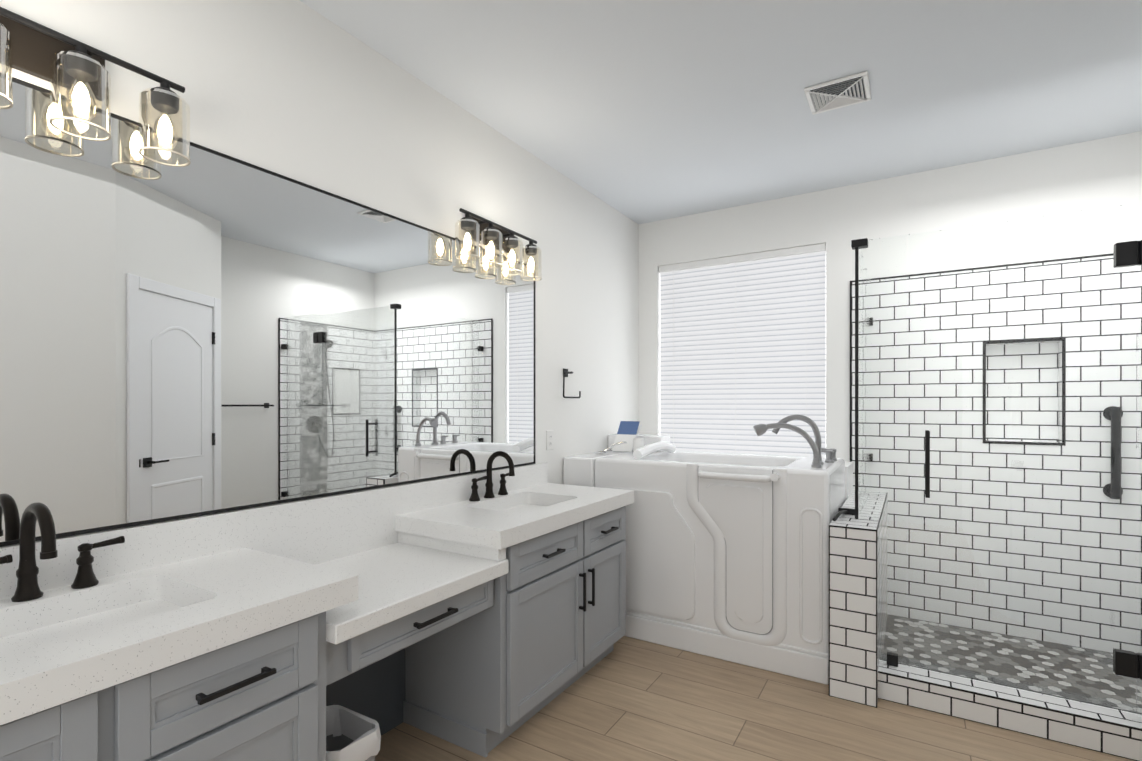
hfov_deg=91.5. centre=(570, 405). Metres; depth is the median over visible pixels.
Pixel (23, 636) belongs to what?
sink
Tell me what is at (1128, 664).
glass shower enclosure
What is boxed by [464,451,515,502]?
faucet
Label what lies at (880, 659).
trim
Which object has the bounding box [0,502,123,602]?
faucet
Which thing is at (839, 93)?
ceiling vent
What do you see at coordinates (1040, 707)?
trim
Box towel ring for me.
[563,369,580,397]
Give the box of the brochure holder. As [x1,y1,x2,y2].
[593,421,643,453]
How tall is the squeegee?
0.038 m
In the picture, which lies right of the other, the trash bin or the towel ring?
the towel ring
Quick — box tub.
[563,414,844,684]
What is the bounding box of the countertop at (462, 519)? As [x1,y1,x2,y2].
[392,483,633,546]
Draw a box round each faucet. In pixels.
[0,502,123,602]
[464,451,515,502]
[753,414,836,467]
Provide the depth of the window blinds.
3.92 m
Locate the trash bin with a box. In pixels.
[326,705,380,760]
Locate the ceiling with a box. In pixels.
[299,0,1141,223]
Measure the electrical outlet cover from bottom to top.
0.114 m
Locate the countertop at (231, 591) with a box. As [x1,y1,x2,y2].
[0,547,359,714]
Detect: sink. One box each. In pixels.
[0,591,187,654]
[488,499,547,510]
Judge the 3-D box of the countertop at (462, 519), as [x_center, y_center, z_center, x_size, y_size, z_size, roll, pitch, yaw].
[-0.198,0.475,2.581,0.562,0.064,1.106,0,0,32]
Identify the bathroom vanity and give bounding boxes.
[0,499,633,760]
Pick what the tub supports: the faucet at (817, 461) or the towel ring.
the faucet at (817, 461)
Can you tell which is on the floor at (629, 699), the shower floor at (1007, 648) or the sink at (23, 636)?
the shower floor at (1007, 648)
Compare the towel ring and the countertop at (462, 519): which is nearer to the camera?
the countertop at (462, 519)
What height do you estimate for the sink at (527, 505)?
0.163 m
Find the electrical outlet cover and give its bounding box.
[546,430,552,449]
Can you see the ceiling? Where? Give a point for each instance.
(641, 111)
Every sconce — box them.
[0,7,190,166]
[455,208,541,280]
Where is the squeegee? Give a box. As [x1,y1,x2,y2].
[832,507,854,520]
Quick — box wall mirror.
[0,73,534,546]
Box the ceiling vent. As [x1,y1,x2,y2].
[804,71,871,114]
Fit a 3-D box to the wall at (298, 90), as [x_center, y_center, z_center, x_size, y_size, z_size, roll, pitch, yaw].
[-0.928,-0.049,2.079,0.150,2.700,5.600,0,0,32]
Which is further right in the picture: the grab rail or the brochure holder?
the grab rail
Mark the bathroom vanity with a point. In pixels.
(483, 614)
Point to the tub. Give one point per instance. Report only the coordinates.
(727, 556)
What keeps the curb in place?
on the floor at (629, 699)
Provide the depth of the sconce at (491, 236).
2.65 m
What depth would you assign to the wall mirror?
1.68 m
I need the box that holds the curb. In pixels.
[830,490,1141,760]
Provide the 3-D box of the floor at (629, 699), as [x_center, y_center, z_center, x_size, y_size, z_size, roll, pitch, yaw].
[0.449,1.327,1.236,3.380,0.050,5.600,0,0,32]
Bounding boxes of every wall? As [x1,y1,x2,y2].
[0,0,639,546]
[640,131,1141,652]
[845,461,852,500]
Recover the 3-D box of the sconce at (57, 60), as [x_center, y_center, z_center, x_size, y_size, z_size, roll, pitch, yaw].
[-1.244,-0.789,1.275,0.151,0.248,0.642,0,0,32]
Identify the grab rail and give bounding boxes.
[1103,406,1122,498]
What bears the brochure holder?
on the tub
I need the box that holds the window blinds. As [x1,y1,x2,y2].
[659,243,825,457]
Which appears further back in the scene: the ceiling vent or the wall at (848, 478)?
the wall at (848, 478)
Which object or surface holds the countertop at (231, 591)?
on the bathroom vanity
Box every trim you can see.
[850,253,1112,461]
[876,493,887,661]
[876,667,1141,730]
[880,659,1140,713]
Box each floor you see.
[375,636,1133,760]
[882,614,1141,712]
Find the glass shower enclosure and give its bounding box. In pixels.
[851,197,1141,716]
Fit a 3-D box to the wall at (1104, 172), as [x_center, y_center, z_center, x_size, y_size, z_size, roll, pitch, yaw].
[1.941,-0.051,3.523,3.230,2.700,0.178,0,0,32]
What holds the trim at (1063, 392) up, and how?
attached to the wall at (1104, 172)
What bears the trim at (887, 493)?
attached to the curb

